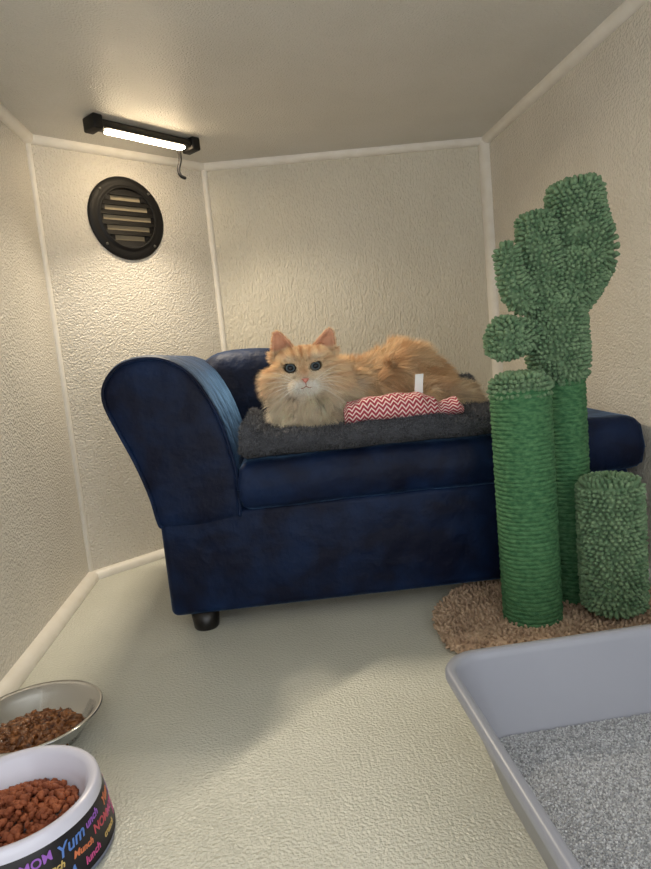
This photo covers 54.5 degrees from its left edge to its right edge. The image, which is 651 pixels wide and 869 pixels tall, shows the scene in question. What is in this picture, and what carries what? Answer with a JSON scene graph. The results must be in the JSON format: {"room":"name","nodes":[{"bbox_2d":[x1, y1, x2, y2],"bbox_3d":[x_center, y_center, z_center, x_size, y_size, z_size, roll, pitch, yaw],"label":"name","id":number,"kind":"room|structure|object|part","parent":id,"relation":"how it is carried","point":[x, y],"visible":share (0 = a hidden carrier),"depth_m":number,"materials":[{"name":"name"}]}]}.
{"room":"cat boarding kennel","nodes":[
{"label":"cat boarding kennel","id":0,"kind":"room"},
{"bbox_2d":[0,120,88,681],"bbox_3d":[-0.560,-0.059,0.655,0.030,1.060,1.730,-6,7,-5],"label":"wall","id":1,"kind":"structure","parent":0,"point":[43,557],"depth_m":1.29,"materials":[{"name":"beige paint"}]},
{"bbox_2d":[0,102,32,143],"bbox_3d":[-0.596,-0.581,0.591,0.036,0.036,1.766,-6,7,-5],"label":"trim","id":2,"kind":"structure","parent":1,"relation":"attached to","point":[6,116],"depth_m":1.35,"materials":[{"name":"beige plastic"}]},
{"bbox_2d":[0,571,98,696],"bbox_3d":[-0.495,0.460,0.723,0.042,0.042,1.771,-6,7,-5],"label":"trim","id":3,"kind":"structure","parent":1,"relation":"attached to","point":[13,680],"depth_m":1.20,"materials":[{"name":"white plastic"}]},
{"bbox_2d":[31,144,221,569],"bbox_3d":[-0.475,-0.199,1.689,0.484,1.060,0.030,-12,10,-44],"label":"wall","id":4,"kind":"structure","parent":0,"point":[110,309],"depth_m":1.61,"materials":[{"name":"beige paint"}]},
{"bbox_2d":[26,143,93,571],"bbox_3d":[-0.635,-0.161,1.511,0.018,1.078,0.018,-6,7,-6],"label":"trim","id":5,"kind":"structure","parent":4,"relation":"attached to","point":[28,145],"depth_m":1.50,"materials":[{"name":"beige plastic"}]},
{"bbox_2d":[31,134,203,170],"bbox_3d":[-0.515,-0.719,1.613,0.514,0.031,0.031,-12,10,-44],"label":"trim","id":6,"kind":"structure","parent":4,"relation":"attached to","point":[39,140],"depth_m":1.58,"materials":[{"name":"beige plastic"}]},
{"bbox_2d":[87,176,163,259],"bbox_3d":[-0.506,-0.553,1.619,0.208,0.208,0.012,-12,10,-44],"label":"air vent","id":7,"kind":"object","parent":4,"relation":"in","point":[124,216],"visible":1,"depth_m":1.61,"materials":[{"name":"black plastic"}]},
{"bbox_2d":[94,548,164,578],"bbox_3d":[-0.414,0.322,1.745,0.519,0.036,0.036,-12,10,-44],"label":"trim","id":8,"kind":"structure","parent":4,"relation":"attached to","point":[122,566],"depth_m":1.64,"materials":[{"name":"white plastic"}]},
{"bbox_2d":[201,170,226,351],"bbox_3d":[-0.294,-0.236,1.846,0.018,1.078,0.018,-6,7,-6],"label":"trim","id":9,"kind":"structure","parent":4,"relation":"attached to","point":[203,172],"depth_m":1.81,"materials":[{"name":"beige plastic"}]},
{"bbox_2d":[19,558,547,868],"bbox_3d":[0.085,0.391,0.966,1.310,0.030,2.100,-6,7,-6],"label":"floor","id":10,"kind":"structure","parent":0,"point":[330,733],"depth_m":0.85,"materials":[{"name":"plastic"}]},
{"bbox_2d":[0,680,102,756],"bbox_3d":[-0.408,0.411,0.886,0.187,0.041,0.187,-6,7,-6],"label":"dish","id":11,"kind":"object","parent":10,"relation":"on","point":[85,698],"visible":0.59,"depth_m":0.94,"materials":[{"name":"silver metal"}]},
{"bbox_2d":[0,707,81,752],"bbox_3d":[-0.410,0.416,0.880,0.137,0.025,0.138,-6,7,-6],"label":"food","id":12,"kind":"object","parent":11,"relation":"in","point":[35,728],"visible":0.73,"depth_m":0.88,"materials":[{"name":"brown food"}]},
{"bbox_2d":[0,745,115,868],"bbox_3d":[-0.329,0.416,0.675,0.193,0.070,0.193,-6,7,-6],"label":"bowl","id":13,"kind":"object","parent":10,"relation":"on","point":[80,838],"visible":0.86,"depth_m":0.66,"materials":[{"name":"white ceramic"}]},
{"bbox_2d":[0,778,78,846],"bbox_3d":[-0.331,0.403,0.675,0.128,0.031,0.127,-6,7,-6],"label":"food","id":14,"kind":"object","parent":13,"relation":"in","point":[47,797],"visible":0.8,"depth_m":0.68,"materials":[{"name":"brown food"}]},
{"bbox_2d":[101,348,646,630],"bbox_3d":[0.098,0.050,1.394,1.001,0.533,0.467,-6,7,-3],"label":"sofa","id":15,"kind":"object","parent":10,"relation":"on","point":[237,532],"visible":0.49,"depth_m":1.19,"materials":[{"name":"blue fabric"}]},
{"bbox_3d":[-0.294,-0.010,1.371,0.233,0.328,0.454,-6,7,-3],"label":"armrest","id":16,"kind":"part","parent":15,"relation":"part of","materials":[{"name":"blue fabric"}]},
{"bbox_3d":[-0.231,0.355,1.226,0.056,0.036,0.056,-6,7,-3],"label":"leg","id":17,"kind":"part","parent":15,"relation":"part of","materials":[{"name":"black plastic"}]},
{"bbox_3d":[0.061,-0.079,1.562,0.720,0.313,0.100,-6,7,-3],"label":"backrest","id":18,"kind":"part","parent":15,"relation":"part of","materials":[{"name":"blue fabric"}]},
{"bbox_2d":[237,372,491,458],"bbox_3d":[0.100,-0.052,1.336,0.566,0.116,0.376,-6,7,-3],"label":"pet mat","id":19,"kind":"object","parent":15,"relation":"on","point":[257,438],"visible":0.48,"depth_m":1.18,"materials":[{"name":"grey fabric"}]},
{"bbox_2d":[254,327,487,427],"bbox_3d":[0.095,-0.115,1.368,0.524,0.256,0.302,-8,8,-18],"label":"cat","id":20,"kind":"object","parent":19,"relation":"on","point":[308,385],"visible":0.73,"depth_m":1.28},
{"bbox_2d":[343,374,463,424],"bbox_3d":[0.146,-0.069,1.213,0.226,0.086,0.078,-6,7,-4],"label":"toy","id":21,"kind":"object","parent":19,"relation":"on","point":[388,406],"visible":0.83,"depth_m":1.19,"materials":[{"name":"fabric"}]},
{"bbox_2d":[237,408,646,508],"bbox_3d":[0.209,0.026,1.389,0.774,0.108,0.449,-6,7,-3],"label":"seat cushion","id":22,"kind":"object","parent":15,"relation":"on","point":[441,467],"depth_m":1.18,"materials":[{"name":"blue fabric"}]},
{"bbox_2d":[431,172,650,653],"bbox_3d":[0.368,-0.045,1.049,0.432,0.755,0.433,-5,7,3],"label":"post","id":23,"kind":"object","parent":10,"relation":"on","point":[573,545],"visible":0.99,"depth_m":1.03,"materials":[{"name":"green fabric"}]},
{"bbox_3d":[0.324,-0.261,1.058,0.089,0.127,0.064,-6,7,-6],"label":"cactus arm","id":24,"kind":"part","parent":23,"relation":"part of"},
{"bbox_3d":[0.338,0.119,1.064,0.101,0.394,0.101,-6,7,-6],"label":"sisal post","id":25,"kind":"part","parent":23,"relation":"part of","materials":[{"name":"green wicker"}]},
{"bbox_3d":[0.367,-0.289,1.068,0.094,0.178,0.082,-6,7,-6],"label":"cactus arm","id":26,"kind":"part","parent":23,"relation":"part of"},
{"bbox_3d":[0.434,0.093,1.127,0.075,0.410,0.075,-6,7,-6],"label":"sisal post","id":27,"kind":"part","parent":23,"relation":"part of","materials":[{"name":"green wicker"}]},
{"bbox_3d":[0.425,-0.313,1.078,0.148,0.244,0.113,-6,7,-6],"label":"cactus arm","id":28,"kind":"part","parent":23,"relation":"part of"},
{"bbox_3d":[0.473,0.180,1.043,0.112,0.238,0.111,-6,7,-6],"label":"short post","id":29,"kind":"part","parent":23,"relation":"part of","materials":[{"name":"green fabric"}]},
{"bbox_2d":[445,624,650,868],"bbox_3d":[0.377,0.331,0.523,0.435,0.142,0.494,-6,7,-6],"label":"tray","id":30,"kind":"object","parent":10,"relation":"on","point":[503,691],"visible":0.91,"depth_m":0.73,"materials":[{"name":"grey plastic"}]},
{"bbox_2d":[500,713,650,868],"bbox_3d":[0.378,0.349,0.525,0.356,0.010,0.415,-6,7,-6],"label":"litter","id":31,"kind":"object","parent":30,"relation":"in","point":[592,780],"visible":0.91,"depth_m":0.63,"materials":[{"name":"stone"}]},
{"bbox_2d":[0,0,624,162],"bbox_3d":[-0.020,-0.686,0.830,1.310,0.030,2.100,-6,7,-6],"label":"ceiling","id":32,"kind":"structure","parent":0,"point":[248,79],"depth_m":1.23,"materials":[{"name":"beige paint"}]},
{"bbox_2d":[82,112,199,179],"bbox_3d":[-0.418,-0.667,1.479,0.046,0.094,0.288,1,10,41],"label":"light","id":33,"kind":"object","parent":32,"relation":"attached to","point":[93,123],"visible":1,"depth_m":1.46,"materials":[{"name":"black"}]},
{"bbox_2d":[207,146,492,400],"bbox_3d":[0.104,-0.277,1.865,0.802,1.060,0.030,-6,7,-1],"label":"wall","id":34,"kind":"structure","parent":0,"point":[369,249],"depth_m":1.82,"materials":[{"name":"beige paint"}]},
{"bbox_2d":[204,137,481,171],"bbox_3d":[0.054,-0.796,1.784,0.834,0.032,0.032,-6,7,-1],"label":"trim","id":35,"kind":"structure","parent":34,"relation":"attached to","point":[467,142],"depth_m":1.77,"materials":[{"name":"beige plastic"}]},
{"bbox_2d":[489,0,650,567],"bbox_3d":[0.642,-0.205,0.889,0.030,1.060,1.962,-6,7,-7],"label":"wall","id":36,"kind":"structure","parent":0,"point":[596,118],"depth_m":1.25,"materials":[{"name":"beige paint"}]},
{"bbox_2d":[478,139,502,377],"bbox_3d":[0.504,-0.315,1.854,0.046,1.105,0.046,-6,7,-6],"label":"trim","id":37,"kind":"structure","parent":36,"relation":"attached to","point":[483,148],"depth_m":1.80,"materials":[{"name":"beige plastic"}]},
{"bbox_2d":[482,0,648,142],"bbox_3d":[0.577,-0.724,0.821,0.036,0.036,1.998,-6,7,-7],"label":"trim","id":38,"kind":"structure","parent":36,"relation":"attached to","point":[627,8],"depth_m":1.30,"materials":[{"name":"beige plastic"}]},
{"bbox_2d":[648,568,650,585],"bbox_3d":[0.678,0.317,0.953,0.042,0.042,2.004,-6,7,-7],"label":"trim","id":39,"kind":"structure","parent":36,"relation":"attached to","point":[649,569],"depth_m":1.22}
]}

